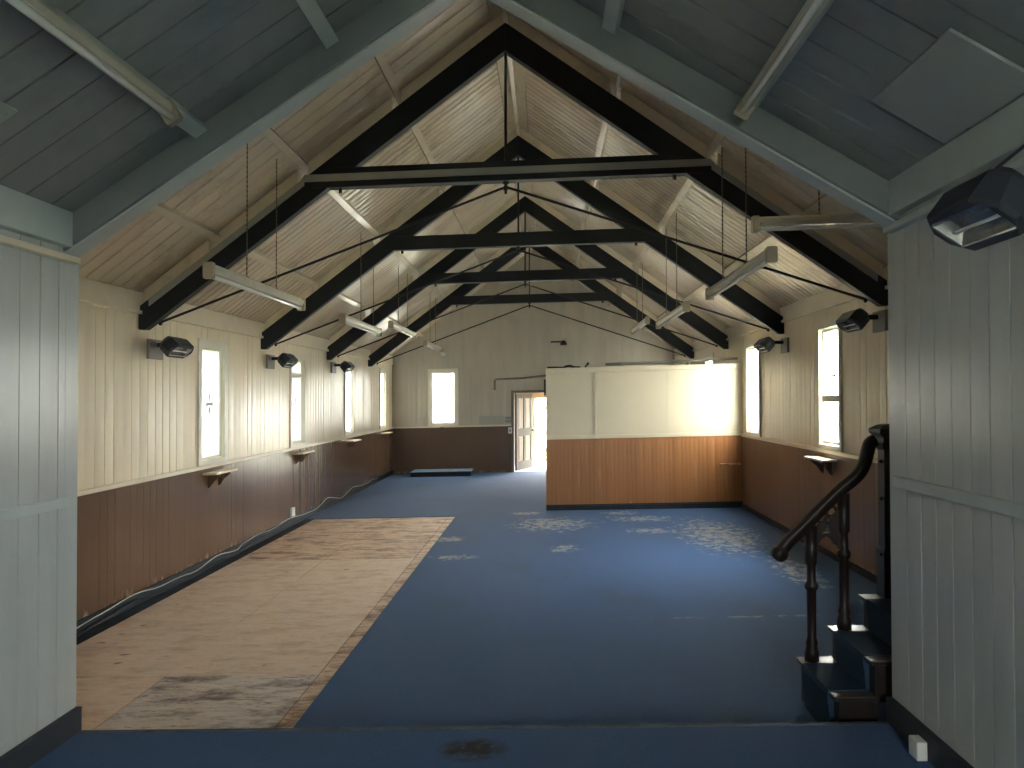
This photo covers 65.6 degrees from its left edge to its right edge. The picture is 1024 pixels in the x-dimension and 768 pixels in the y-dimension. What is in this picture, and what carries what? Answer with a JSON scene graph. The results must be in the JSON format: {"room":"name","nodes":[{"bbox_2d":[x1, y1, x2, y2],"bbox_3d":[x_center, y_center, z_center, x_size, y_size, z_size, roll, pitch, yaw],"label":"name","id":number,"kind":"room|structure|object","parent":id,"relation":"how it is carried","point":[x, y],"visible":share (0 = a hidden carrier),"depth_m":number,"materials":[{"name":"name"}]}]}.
{"room":"community hall","nodes":[
{"label":"community hall","id":0,"kind":"room"},
{"bbox_2d":[0,228,78,755],"bbox_3d":[-2.316,0.578,0.637,0.149,3.020,6.482,-1,-1,3],"label":"wall","id":1,"kind":"structure","parent":0,"point":[39,295],"depth_m":3.57,"materials":[{"name":"grey paint"}]},
{"bbox_2d":[0,496,70,522],"bbox_3d":[-2.255,0.511,0.644,0.023,0.058,6.300,-1,-1,3],"label":"rail","id":2,"kind":"object","parent":1,"relation":"attached to","point":[26,510],"visible":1,"depth_m":3.52,"materials":[{"name":"grey paint"}]},
{"bbox_2d":[0,185,72,246],"bbox_3d":[-2.245,-0.776,0.642,0.052,0.172,6.255,-1,-1,3],"label":"crown molding","id":3,"kind":"structure","parent":1,"relation":"attached to","point":[20,213],"depth_m":3.49,"materials":[{"name":"grey paint"}]},
{"bbox_2d":[0,235,80,263],"bbox_3d":[-2.243,-0.639,0.672,0.050,0.038,6.320,-1,-1,3],"label":"rail","id":4,"kind":"object","parent":1,"relation":"attached to","point":[10,242],"visible":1,"depth_m":3.51,"materials":[{"name":"beige paint"}]},
{"bbox_2d":[0,706,81,767],"bbox_3d":[-2.246,1.575,0.668,0.032,0.123,6.384,-1,-1,3],"label":"baseboard","id":5,"kind":"structure","parent":1,"relation":"attached to","point":[31,750],"depth_m":3.57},
{"bbox_2d":[77,277,391,561],"bbox_3d":[-3.153,0.634,11.144,0.182,3.309,14.600,-1,-1,3],"label":"wall","id":6,"kind":"structure","parent":0,"point":[137,414],"depth_m":7.62,"materials":[{"name":"beige paint"}]},
{"bbox_2d":[147,336,193,359],"bbox_3d":[-3.087,-0.325,7.127,0.373,0.191,0.470,-1,-1,3],"label":"wall heater","id":7,"kind":"object","parent":6,"relation":"attached to","point":[175,347],"visible":1,"depth_m":7.11,"materials":[{"name":"grey metal"}]},
{"bbox_2d":[76,470,392,633],"bbox_3d":[-3.063,1.922,11.100,0.024,0.126,14.400,-1,-1,3],"label":"baseboard","id":8,"kind":"structure","parent":6,"relation":"attached to","point":[195,567],"depth_m":8.06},
{"bbox_2d":[77,429,392,620],"bbox_3d":[-3.073,1.449,11.108,0.020,1.071,14.400,-1,-1,3],"label":"panelling","id":9,"kind":"object","parent":6,"relation":"attached to","point":[153,531],"visible":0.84,"depth_m":8.03,"materials":[{"name":"wood"}]},
{"bbox_2d":[203,468,237,487],"bbox_3d":[-3.115,1.010,8.494,0.153,0.167,0.560,-1,-1,3],"label":"shelf","id":10,"kind":"object","parent":9,"relation":"attached to","point":[221,474],"visible":1,"depth_m":8.39,"materials":[{"name":"beige paint"}]},
{"bbox_2d":[293,450,314,463],"bbox_3d":[-2.985,1.051,11.390,0.153,0.167,0.560,-1,-1,3],"label":"shelf","id":11,"kind":"object","parent":9,"relation":"attached to","point":[302,455],"visible":1,"depth_m":11.25,"materials":[{"name":"beige paint"}]},
{"bbox_2d":[346,439,361,449],"bbox_3d":[-2.852,1.093,14.327,0.153,0.166,0.560,-1,-1,3],"label":"shelf","id":12,"kind":"object","parent":9,"relation":"attached to","point":[351,443],"visible":1,"depth_m":14.19,"materials":[{"name":"beige paint"}]},
{"bbox_2d":[77,338,392,496],"bbox_3d":[-3.143,0.259,11.130,0.172,1.364,14.400,-1,-1,3],"label":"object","id":13,"kind":"structure","parent":6,"relation":"in","point":[211,354],"depth_m":8.52,"materials":[{"name":"beige paint"}]},
{"bbox_2d":[79,277,393,363],"bbox_3d":[-3.075,-0.651,11.142,0.038,0.222,14.400,-1,-1,3],"label":"crown molding","id":14,"kind":"structure","parent":6,"relation":"attached to","point":[91,292],"depth_m":8.16,"materials":[{"name":"beige paint"}]},
{"bbox_2d":[266,353,297,368],"bbox_3d":[-2.951,-0.296,10.144,0.373,0.191,0.450,-1,-1,3],"label":"wall heater","id":15,"kind":"object","parent":6,"relation":"attached to","point":[286,360],"visible":1,"depth_m":10.12,"materials":[{"name":"grey metal"}]},
{"bbox_2d":[289,353,305,447],"bbox_3d":[-3.132,0.234,11.390,0.172,1.316,0.720,-1,-1,3],"label":"window","id":16,"kind":"structure","parent":6,"relation":"in","point":[297,373],"depth_m":11.49,"materials":[{"name":"glass"}]},
{"bbox_2d":[331,361,354,372],"bbox_3d":[-2.815,-0.283,13.161,0.373,0.191,0.450,-1,-1,3],"label":"wall heater","id":17,"kind":"object","parent":6,"relation":"attached to","point":[346,366],"visible":1,"depth_m":13.13,"materials":[{"name":"grey metal"}]},
{"bbox_2d":[344,363,354,436],"bbox_3d":[-2.999,0.277,14.337,0.172,1.316,0.680,-1,-1,3],"label":"window","id":18,"kind":"structure","parent":6,"relation":"in","point":[349,378],"depth_m":14.49,"materials":[{"name":"glass"}]},
{"bbox_2d":[379,368,386,429],"bbox_3d":[-2.868,0.319,17.264,0.172,1.316,0.660,-1,-1,3],"label":"window","id":19,"kind":"structure","parent":6,"relation":"in","point":[382,372],"depth_m":17.40,"materials":[{"name":"glass"}]},
{"bbox_2d":[138,12,887,329],"bbox_3d":[-0.073,-1.883,6.883,6.466,2.688,0.127,-1,-1,3],"label":"roof truss","id":20,"kind":"object","parent":6,"relation":"attached to","point":[676,153],"visible":0.95,"depth_m":6.86,"materials":[{"name":"black paint"}]},
{"bbox_2d":[261,129,783,349],"bbox_3d":[0.060,-1.838,9.858,6.466,2.683,0.110,-1,-1,3],"label":"roof truss","id":21,"kind":"object","parent":6,"relation":"attached to","point":[703,268],"visible":0.98,"depth_m":9.82,"materials":[{"name":"black paint"}]},
{"bbox_2d":[339,244,381,336],"bbox_3d":[-1.765,-1.195,9.359,0.071,1.139,1.900,-1,-1,3],"label":"fluorescent light","id":22,"kind":"object","parent":21,"relation":"hanging from","point":[343,318],"visible":0.98,"depth_m":9.25,"materials":[{"name":"white metal"}]},
{"bbox_2d":[327,191,728,359],"bbox_3d":[0.194,-1.793,12.825,6.466,2.678,0.110,-1,-1,3],"label":"roof truss","id":23,"kind":"object","parent":6,"relation":"attached to","point":[617,266],"visible":0.94,"depth_m":12.79,"materials":[{"name":"black paint"}]},
{"bbox_2d":[368,229,693,366],"bbox_3d":[0.328,-1.748,15.791,6.466,2.674,0.110,-1,-1,3],"label":"roof truss","id":24,"kind":"object","parent":6,"relation":"attached to","point":[603,291],"visible":0.85,"depth_m":15.75,"materials":[{"name":"black paint"}]},
{"bbox_2d":[89,471,873,729],"bbox_3d":[0.142,1.954,10.950,6.665,0.180,14.650,-1,-1,3],"label":"floor","id":25,"kind":"structure","parent":0,"point":[541,471],"depth_m":6.56,"materials":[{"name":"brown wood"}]},
{"bbox_2d":[76,676,163,729],"bbox_3d":[-2.724,1.866,4.471,0.981,0.019,1.188,-1,-1,3],"label":"plywood sheet","id":26,"kind":"object","parent":25,"relation":"on","point":[100,698],"visible":0.41,"depth_m":4.76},
{"bbox_2d":[76,519,313,644],"bbox_3d":[-3.135,1.929,7.768,0.128,0.024,7.738,-1,-1,3],"label":"strip","id":27,"kind":"object","parent":25,"relation":"on","point":[123,616],"visible":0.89,"depth_m":7.37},
{"bbox_2d":[76,480,377,636],"bbox_3d":[-3.067,1.900,10.219,0.029,0.135,12.601,-1,-1,3],"label":"loose cable","id":28,"kind":"object","parent":27,"relation":"on","point":[244,547],"visible":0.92,"depth_m":7.90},
{"bbox_2d":[76,478,376,628],"bbox_3d":[-3.079,1.857,10.220,0.017,0.136,12.601,-1,-1,3],"label":"loose cable","id":29,"kind":"object","parent":28,"relation":"on","point":[376,478],"visible":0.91,"depth_m":7.95,"materials":[{"name":"grey plastic"}]},
{"bbox_2d":[114,587,286,625],"bbox_3d":[-2.618,1.901,6.829,0.981,0.018,1.208,-1,-1,3],"label":"plywood sheet","id":30,"kind":"object","parent":25,"relation":"on","point":[193,606],"visible":1,"depth_m":6.75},
{"bbox_2d":[94,674,317,729],"bbox_3d":[-1.735,1.837,4.428,0.977,0.018,1.188,-1,-1,3],"label":"plywood sheet","id":31,"kind":"object","parent":25,"relation":"on","point":[243,701],"visible":0.56,"depth_m":4.56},
{"bbox_2d":[76,622,360,677],"bbox_3d":[-2.178,1.869,5.623,1.969,0.029,1.138,-1,-1,3],"label":"plywood sheet","id":32,"kind":"object","parent":25,"relation":"on","point":[291,648],"visible":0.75,"depth_m":5.56,"materials":[{"name":"wood"}]},
{"bbox_2d":[184,560,323,588],"bbox_3d":[-2.563,1.918,8.047,0.981,0.018,1.208,-1,-1,3],"label":"plywood sheet","id":33,"kind":"object","parent":25,"relation":"on","point":[238,574],"visible":1,"depth_m":7.97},
{"bbox_2d":[237,540,350,560],"bbox_3d":[-2.508,1.936,9.266,0.981,0.017,1.208,-1,-1,3],"label":"plywood sheet","id":34,"kind":"object","parent":25,"relation":"on","point":[300,549],"visible":1,"depth_m":9.20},
{"bbox_2d":[238,585,391,623],"bbox_3d":[-1.629,1.872,6.785,0.977,0.018,1.208,-1,-1,3],"label":"plywood sheet","id":35,"kind":"object","parent":25,"relation":"on","point":[305,604],"visible":1,"depth_m":6.70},
{"bbox_2d":[274,525,370,540],"bbox_3d":[-2.456,1.953,10.430,0.981,0.016,1.098,-1,-1,3],"label":"plywood sheet","id":36,"kind":"object","parent":25,"relation":"on","point":[346,532],"visible":1,"depth_m":10.38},
{"bbox_2d":[288,558,413,586],"bbox_3d":[-1.574,1.891,8.004,0.977,0.017,1.208,-1,-1,3],"label":"plywood sheet","id":37,"kind":"object","parent":25,"relation":"on","point":[347,572],"visible":1,"depth_m":7.93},
{"bbox_2d":[276,517,454,727],"bbox_3d":[-1.044,1.871,7.674,0.095,0.013,7.737,-1,-1,3],"label":"strip","id":38,"kind":"object","parent":25,"relation":"on","point":[293,716],"visible":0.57,"depth_m":5.57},
{"bbox_2d":[303,517,447,525],"bbox_3d":[-1.924,1.953,11.270,1.969,0.022,0.605,-1,-1,3],"label":"plywood sheet","id":39,"kind":"object","parent":25,"relation":"on","point":[417,520],"visible":1,"depth_m":11.25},
{"bbox_2d":[325,538,430,559],"bbox_3d":[-1.520,1.909,9.222,0.977,0.016,1.208,-1,-1,3],"label":"plywood sheet","id":40,"kind":"object","parent":25,"relation":"on","point":[358,548],"visible":1,"depth_m":9.15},
{"bbox_2d":[353,524,441,539],"bbox_3d":[-1.467,1.927,10.386,0.977,0.015,1.098,-1,-1,3],"label":"plywood sheet","id":41,"kind":"object","parent":25,"relation":"on","point":[402,531],"visible":1,"depth_m":10.34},
{"bbox_2d":[293,471,885,727],"bbox_3d":[0.140,1.887,10.946,6.393,0.065,14.380,-1,-1,3],"label":"carpet","id":42,"kind":"object","parent":25,"relation":"on","point":[521,612],"visible":0.72,"depth_m":6.04,"materials":[{"name":"carpet"}]},
{"bbox_2d":[410,468,473,476],"bbox_3d":[-1.553,1.984,17.773,1.350,0.118,0.690,-1,-1,3],"label":"platform","id":43,"kind":"object","parent":42,"relation":"on","point":[462,471],"visible":1,"depth_m":17.45,"materials":[{"name":"blue carpet"}]},
{"bbox_2d":[770,424,891,721],"bbox_3d":[2.111,0.964,4.070,1.413,1.505,0.605,-1,-1,3],"label":"steps","id":44,"kind":"structure","parent":42,"relation":"on","point":[846,686],"depth_m":4.26,"materials":[{"name":"brown wood"}]},
{"bbox_2d":[29,725,934,767],"bbox_3d":[-0.320,1.696,0.575,3.991,0.305,6.375,-1,-1,3],"label":"floor","id":45,"kind":"structure","parent":0,"point":[821,746],"depth_m":3.51,"materials":[{"name":"blue carpet"}]},
{"bbox_2d":[78,721,889,732],"bbox_3d":[-0.177,1.630,3.747,3.897,0.065,0.032,-1,-1,3],"label":"edging","id":46,"kind":"object","parent":45,"relation":"attached to","point":[879,722],"visible":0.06,"depth_m":3.74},
{"bbox_2d":[79,0,887,355],"bbox_3d":[0.114,-1.954,11.079,7.065,2.719,14.880,-1,-1,3],"label":"ceiling","id":47,"kind":"structure","parent":0,"point":[467,124],"depth_m":8.22,"materials":[{"name":"beige paint"}]},
{"bbox_2d":[203,143,305,310],"bbox_3d":[-1.914,-1.237,6.068,0.071,1.154,1.950,-1,-1,3],"label":"fluorescent light","id":48,"kind":"object","parent":47,"relation":"hanging from","point":[210,270],"visible":0.99,"depth_m":5.76,"materials":[{"name":"white metal"}]},
{"bbox_2d":[149,203,422,336],"bbox_3d":[-2.406,-1.233,11.121,0.091,0.111,14.400,-1,-1,3],"label":"purlin","id":49,"kind":"object","parent":47,"relation":"attached to","point":[168,213],"visible":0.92,"depth_m":7.72,"materials":[{"name":"beige paint"}]},
{"bbox_2d":[262,128,456,309],"bbox_3d":[-1.618,-1.831,11.095,0.091,0.105,14.400,-1,-1,3],"label":"purlin","id":50,"kind":"object","parent":47,"relation":"attached to","point":[270,134],"visible":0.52,"depth_m":7.96,"materials":[{"name":"beige paint"}]},
{"bbox_2d":[388,266,416,338],"bbox_3d":[-1.645,-1.240,12.008,0.071,0.968,2.000,-1,-1,3],"label":"fluorescent light","id":51,"kind":"object","parent":47,"relation":"hanging from","point":[391,324],"visible":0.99,"depth_m":11.74,"materials":[{"name":"white metal"}]},
{"bbox_2d":[423,298,441,351],"bbox_3d":[-1.506,-1.169,15.104,0.071,1.018,2.000,-1,-1,3],"label":"fluorescent light","id":52,"kind":"object","parent":47,"relation":"hanging from","point":[425,342],"visible":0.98,"depth_m":15.38,"materials":[{"name":"white metal"}]},
{"bbox_2d":[374,52,491,283],"bbox_3d":[-0.801,-2.451,11.068,0.091,0.099,14.400,-1,-1,3],"label":"purlin","id":53,"kind":"object","parent":47,"relation":"attached to","point":[381,60],"visible":0.33,"depth_m":7.75,"materials":[{"name":"beige paint"}]},
{"bbox_2d":[486,0,537,254],"bbox_3d":[0.128,-3.133,11.037,0.275,0.124,14.400,-1,-1,3],"label":"board","id":54,"kind":"object","parent":47,"relation":"attached to","point":[517,114],"visible":0.44,"depth_m":8.69,"materials":[{"name":"beige paint"}]},
{"bbox_2d":[571,71,620,281],"bbox_3d":[1.061,-2.500,10.985,0.091,0.094,14.400,-1,-1,3],"label":"purlin","id":55,"kind":"object","parent":47,"relation":"attached to","point":[614,80],"visible":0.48,"depth_m":8.26,"materials":[{"name":"beige paint"}]},
{"bbox_2d":[607,132,724,306],"bbox_3d":[1.882,-1.923,10.939,0.091,0.100,14.400,-1,-1,3],"label":"purlin","id":56,"kind":"object","parent":47,"relation":"attached to","point":[717,139],"visible":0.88,"depth_m":8.40,"materials":[{"name":"beige paint"}]},
{"bbox_2d":[631,262,649,334],"bbox_3d":[1.973,-1.336,12.347,0.071,0.990,2.000,-1,-1,3],"label":"fluorescent light","id":57,"kind":"object","parent":56,"relation":"hanging from","point":[646,320],"visible":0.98,"depth_m":11.94,"materials":[{"name":"white metal"}]},
{"bbox_2d":[656,213,689,328],"bbox_3d":[1.830,-1.304,9.199,0.071,1.160,2.100,-1,-1,3],"label":"fluorescent light","id":58,"kind":"object","parent":56,"relation":"hanging from","point":[685,307],"visible":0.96,"depth_m":8.80,"materials":[{"name":"white metal"}]},
{"bbox_2d":[705,147,777,300],"bbox_3d":[1.687,-1.345,6.043,0.071,1.185,1.980,-1,-1,3],"label":"fluorescent light","id":59,"kind":"object","parent":56,"relation":"hanging from","point":[769,255],"visible":0.9,"depth_m":5.71,"materials":[{"name":"white metal"}]},
{"bbox_2d":[642,194,834,330],"bbox_3d":[2.672,-1.367,10.894,0.091,0.105,14.400,-1,-1,3],"label":"purlin","id":60,"kind":"object","parent":47,"relation":"attached to","point":[825,199],"visible":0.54,"depth_m":8.19,"materials":[{"name":"beige paint"}]},
{"bbox_2d":[751,190,882,233],"bbox_3d":[2.289,-1.397,5.125,1.482,0.804,0.070,-1,-1,3],"label":"fluorescent light","id":61,"kind":"object","parent":47,"relation":"hanging from","point":[847,220],"visible":0.35,"depth_m":5.12,"materials":[{"name":"white metal"}]},
{"bbox_2d":[0,0,1023,211],"bbox_3d":[-0.342,-1.510,0.540,4.128,1.406,6.400,-1,-1,3],"label":"ceiling","id":62,"kind":"structure","parent":0,"point":[75,132],"depth_m":3.18,"materials":[{"name":"grey paint"}]},
{"bbox_2d":[0,101,17,123],"bbox_3d":[-1.966,-0.933,2.571,0.257,0.170,0.730,-1,-1,3],"label":"ceiling panel","id":63,"kind":"object","parent":62,"relation":"attached to","point":[6,111],"visible":1,"depth_m":2.90,"materials":[{"name":"paint"}]},
{"bbox_2d":[5,0,182,127],"bbox_3d":[-1.480,-1.155,2.448,0.105,0.120,1.820,-1,-1,3],"label":"fluorescent light","id":64,"kind":"object","parent":62,"relation":"attached to","point":[39,12],"visible":1,"depth_m":2.76,"materials":[{"name":"white plastic"}]},
{"bbox_2d":[41,0,206,138],"bbox_3d":[-1.613,-1.240,0.618,0.082,0.080,6.250,-1,-1,3],"label":"purlin","id":65,"kind":"object","parent":62,"relation":"attached to","point":[192,125],"visible":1,"depth_m":3.28,"materials":[{"name":"grey paint"}]},
{"bbox_2d":[296,0,338,48],"bbox_3d":[-0.990,-1.654,0.597,0.082,0.078,6.250,-1,-1,3],"label":"purlin","id":66,"kind":"object","parent":62,"relation":"attached to","point":[311,9],"visible":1,"depth_m":3.49,"materials":[{"name":"grey paint"}]},
{"bbox_2d":[602,0,624,34],"bbox_3d":[0.315,-1.695,0.539,0.082,0.075,6.250,-1,-1,3],"label":"purlin","id":67,"kind":"object","parent":62,"relation":"attached to","point":[613,10],"visible":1,"depth_m":3.50,"materials":[{"name":"grey paint"}]},
{"bbox_2d":[734,0,829,119],"bbox_3d":[0.981,-1.226,2.559,0.106,0.119,1.840,-1,-1,3],"label":"fluorescent light","id":68,"kind":"object","parent":62,"relation":"attached to","point":[811,10],"visible":1,"depth_m":2.90,"materials":[{"name":"white metal"}]},
{"bbox_2d":[752,0,834,113],"bbox_3d":[0.940,-1.321,0.505,0.082,0.077,6.250,-1,-1,3],"label":"purlin","id":69,"kind":"object","parent":62,"relation":"attached to","point":[829,4],"visible":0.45,"depth_m":2.96,"materials":[{"name":"grey paint"}]},
{"bbox_2d":[872,28,1023,142],"bbox_3d":[1.511,-1.016,2.746,0.277,0.179,0.631,-1,-1,3],"label":"ceiling panel","id":70,"kind":"object","parent":62,"relation":"attached to","point":[958,81],"visible":1,"depth_m":2.71,"materials":[{"name":"paint"}]},
{"bbox_2d":[514,398,514,459],"bbox_3d":[0.780,0.903,19.222,2.009,2.427,1.900,-1,-1,3],"label":"wall","id":71,"kind":"structure","parent":0,"point":[514,398],"depth_m":20.10,"materials":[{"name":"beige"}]},
{"bbox_2d":[514,393,545,397],"bbox_3d":[0.810,0.214,19.938,1.734,0.224,0.210,-1,-1,3],"label":"lintel","id":72,"kind":"object","parent":71,"relation":"attached to","point":[533,394],"visible":0.07,"depth_m":19.84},
{"bbox_2d":[532,397,545,464],"bbox_3d":[0.951,1.174,20.106,0.898,1.742,0.150,-1,-1,3],"label":"door frame","id":73,"kind":"structure","parent":71,"relation":"attached to","point":[534,434],"depth_m":20.05,"materials":[{"name":"beige paint"}]},
{"bbox_2d":[514,463,545,471],"bbox_3d":[0.787,2.077,19.303,1.972,0.122,2.100,-1,-1,3],"label":"floor","id":74,"kind":"structure","parent":0,"point":[538,467],"depth_m":18.79,"materials":[{"name":"grey concrete"}]},
{"bbox_2d":[392,252,673,472],"bbox_3d":[0.442,-0.481,18.247,6.773,5.592,0.123,-1,-1,3],"label":"wall","id":75,"kind":"structure","parent":0,"point":[477,397],"depth_m":18.23,"materials":[{"name":"beige paint"}]},
{"bbox_2d":[393,368,510,428],"bbox_3d":[0.453,0.286,18.226,6.463,1.355,0.160,-1,-1,3],"label":"trim","id":76,"kind":"structure","parent":75,"relation":"in","point":[442,383],"depth_m":18.29,"materials":[{"name":"beige paint"}]},
{"bbox_2d":[393,426,511,473],"bbox_3d":[0.464,1.477,18.142,6.480,1.072,0.004,-1,-1,3],"label":"panelling","id":77,"kind":"object","parent":75,"relation":"attached to","point":[413,448],"visible":0.42,"depth_m":18.23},
{"bbox_2d":[479,415,503,424],"bbox_3d":[-0.467,0.823,18.202,0.573,0.202,0.011,-1,-1,3],"label":"notice board","id":78,"kind":"object","parent":75,"relation":"attached to","point":[496,419],"visible":1,"depth_m":18.20,"materials":[{"name":"grey"}]},
{"bbox_2d":[493,375,545,389],"bbox_3d":[0.309,-0.051,18.158,1.477,0.356,0.060,-1,-1,3],"label":"conduit pipe","id":79,"kind":"object","parent":75,"relation":"attached to","point":[494,388],"visible":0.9,"depth_m":18.15,"materials":[{"name":"grey metal"}]},
{"bbox_2d":[511,390,543,471],"bbox_3d":[0.557,1.077,18.599,1.130,1.864,0.950,-1,-1,3],"label":"door","id":80,"kind":"structure","parent":75,"relation":"in","point":[523,402],"depth_m":18.53,"materials":[{"name":"grey paint"}]},
{"bbox_2d":[457,318,605,367],"bbox_3d":[0.442,-0.937,18.185,3.416,1.124,0.022,-1,-1,3],"label":"wall panel","id":81,"kind":"object","parent":75,"relation":"attached to","point":[485,344],"visible":0.91,"depth_m":18.18,"materials":[{"name":"beige paint"}]},
{"bbox_2d":[546,368,742,510],"bbox_3d":[1.958,0.811,11.827,2.937,2.109,0.130,-1,-1,3],"label":"wall","id":82,"kind":"structure","parent":0,"point":[728,504],"depth_m":11.75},
{"bbox_2d":[546,435,741,504],"bbox_3d":[1.959,1.279,11.773,2.917,0.991,0.009,-1,-1,3],"label":"panelling","id":83,"kind":"object","parent":82,"relation":"attached to","point":[646,469],"visible":1,"depth_m":11.77,"materials":[{"name":"wood"}]},
{"bbox_2d":[546,369,742,435],"bbox_3d":[1.955,0.275,11.790,2.914,0.949,0.022,-1,-1,3],"label":"wall panel","id":84,"kind":"object","parent":82,"relation":"attached to","point":[710,400],"visible":1,"depth_m":11.79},
{"bbox_2d":[546,363,742,372],"bbox_3d":[1.955,-0.232,11.857,2.908,0.094,0.144,-1,-1,3],"label":"rail","id":85,"kind":"object","parent":82,"relation":"on","point":[730,365],"visible":0.99,"depth_m":11.78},
{"bbox_2d":[547,362,588,367],"bbox_3d":[0.844,-0.279,11.919,0.636,0.086,0.059,-1,-1,0],"label":"cable offcut","id":86,"kind":"object","parent":85,"relation":"on","point":[587,364],"visible":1,"depth_m":11.91,"materials":[{"name":"black metal"}]},
{"bbox_2d":[605,357,737,365],"bbox_3d":[2.413,-0.302,11.989,1.993,0.190,0.187,-1,-1,3],"label":"conduit pipe","id":87,"kind":"object","parent":85,"relation":"on","point":[688,361],"visible":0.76,"depth_m":12.01,"materials":[{"name":"grey"}]},
{"bbox_2d":[546,432,742,439],"bbox_3d":[1.958,0.766,11.780,2.902,0.072,0.026,-1,-1,3],"label":"rail","id":88,"kind":"object","parent":82,"relation":"attached to","point":[704,433],"visible":0.95,"depth_m":11.77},
{"bbox_2d":[674,266,888,457],"bbox_3d":[3.432,0.460,10.851,0.182,3.303,14.600,-1,-1,3],"label":"wall","id":89,"kind":"structure","parent":0,"point":[788,380],"depth_m":8.70,"materials":[{"name":"beige paint"}]},
{"bbox_2d":[705,352,713,363],"bbox_3d":[3.563,0.115,14.064,0.172,1.316,0.720,-1,-1,3],"label":"window","id":90,"kind":"structure","parent":89,"relation":"in","point":[710,355],"depth_m":14.09,"materials":[{"name":"glass"}]},
{"bbox_2d":[745,340,760,436],"bbox_3d":[3.429,0.063,11.092,0.172,1.316,0.770,-1,-1,3],"label":"window","id":91,"kind":"structure","parent":89,"relation":"in","point":[752,356],"depth_m":11.22,"materials":[{"name":"glass"}]},
{"bbox_2d":[754,337,788,352],"bbox_3d":[3.111,-0.467,9.493,0.384,0.188,0.450,-1,-1,3],"label":"floodlight","id":92,"kind":"object","parent":89,"relation":"attached to","point":[764,345],"visible":1,"depth_m":9.45,"materials":[{"name":"grey metal"}]},
{"bbox_2d":[673,267,887,357],"bbox_3d":[3.343,-0.820,10.855,0.041,0.216,14.400,-1,-1,3],"label":"crown molding","id":93,"kind":"structure","parent":89,"relation":"attached to","point":[827,299],"depth_m":8.91,"materials":[{"name":"beige paint"}]},
{"bbox_2d":[741,504,876,583],"bbox_3d":[3.346,1.772,10.813,0.023,0.081,14.400,-1,-1,3],"label":"baseboard","id":94,"kind":"structure","parent":89,"relation":"attached to","point":[852,566],"depth_m":8.21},
{"bbox_2d":[741,318,877,462],"bbox_3d":[3.415,0.081,10.838,0.179,1.370,14.400,-1,-1,3],"label":"window","id":95,"kind":"structure","parent":89,"relation":"in","point":[826,398],"depth_m":8.34,"materials":[{"name":"beige paint"}]},
{"bbox_2d":[742,437,877,575],"bbox_3d":[3.354,1.280,10.821,0.020,1.066,14.400,-1,-1,3],"label":"panelling","id":96,"kind":"object","parent":89,"relation":"attached to","point":[783,485],"visible":0.28,"depth_m":8.94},
{"bbox_2d":[804,456,836,474],"bbox_3d":[3.155,0.839,8.134,0.150,0.166,0.560,-1,-1,3],"label":"shelf","id":97,"kind":"object","parent":96,"relation":"attached to","point":[820,462],"visible":1,"depth_m":8.00,"materials":[{"name":"beige paint"}]},
{"bbox_2d":[836,308,887,332],"bbox_3d":[2.988,-0.540,6.747,0.384,0.188,0.450,-1,-1,3],"label":"floodlight","id":98,"kind":"object","parent":89,"relation":"attached to","point":[857,319],"visible":1,"depth_m":6.73,"materials":[{"name":"grey metal"}]},
{"bbox_2d":[887,150,1023,767],"bbox_3d":[1.667,0.455,0.459,0.145,3.010,6.482,-1,-1,3],"label":"wall","id":99,"kind":"structure","parent":0,"point":[956,314],"depth_m":3.09,"materials":[{"name":"grey paint"}]},
{"bbox_2d":[909,735,926,760],"bbox_3d":[1.696,1.520,3.318,0.045,0.078,0.080,-1,-1,3],"label":"wall socket","id":100,"kind":"object","parent":99,"relation":"attached to","point":[917,745],"visible":1,"depth_m":3.28,"materials":[{"name":"white plastic"}]},
{"bbox_2d":[886,696,973,767],"bbox_3d":[1.605,1.452,0.497,0.032,0.120,6.384,-1,-1,3],"label":"baseboard","id":101,"kind":"structure","parent":99,"relation":"attached to","point":[940,754],"depth_m":3.32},
{"bbox_2d":[883,156,1023,233],"bbox_3d":[1.589,-0.760,0.501,0.050,0.035,6.320,-1,-1,3],"label":"rail","id":102,"kind":"object","parent":99,"relation":"attached to","point":[1018,165],"visible":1,"depth_m":3.34,"materials":[{"name":"grey paint"}]},
{"bbox_2d":[888,95,1023,214],"bbox_3d":[1.587,-0.893,0.471,0.052,0.160,6.255,-1,-1,3],"label":"ceiling beam","id":103,"kind":"structure","parent":99,"relation":"attached to","point":[990,142],"depth_m":2.96,"materials":[{"name":"grey paint"}]},
{"bbox_2d":[893,476,1023,519],"bbox_3d":[1.605,0.389,0.472,0.023,0.055,6.300,-1,-1,3],"label":"rail","id":104,"kind":"object","parent":99,"relation":"attached to","point":[992,504],"visible":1,"depth_m":3.00,"materials":[{"name":"grey paint"}]},
{"bbox_2d":[927,144,1023,250],"bbox_3d":[1.499,-0.636,2.378,0.398,0.430,0.386,-1,-1,3],"label":"floodlight","id":105,"kind":"object","parent":99,"relation":"attached to","point":[987,209],"visible":1,"depth_m":2.33,"materials":[{"name":"grey metal"}]},
{"bbox_3d":[-0.209,-0.601,3.763,6.512,5.415,0.080,-1,-1,3],"label":"wall","id":106,"kind":"structure","parent":0,"visible":0},
{"bbox_2d":[63,0,898,257],"bbox_3d":[-0.197,-1.356,3.750,3.890,1.406,0.130,-1,-1,3],"label":"roof beam","id":107,"kind":"structure","parent":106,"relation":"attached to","point":[628,56],"depth_m":3.71,"materials":[{"name":"grey paint"}]},
{"label":"outside","id":108,"kind":"structure","parent":0,"visible":0},
{"bbox_2d":[536,419,837,463],"bbox_3d":[0.715,2.417,14.946,90.000,0.250,90.000,-1,-1,3],"label":"ground","id":109,"kind":"structure","parent":108,"point":[835,420],"depth_m":35.40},
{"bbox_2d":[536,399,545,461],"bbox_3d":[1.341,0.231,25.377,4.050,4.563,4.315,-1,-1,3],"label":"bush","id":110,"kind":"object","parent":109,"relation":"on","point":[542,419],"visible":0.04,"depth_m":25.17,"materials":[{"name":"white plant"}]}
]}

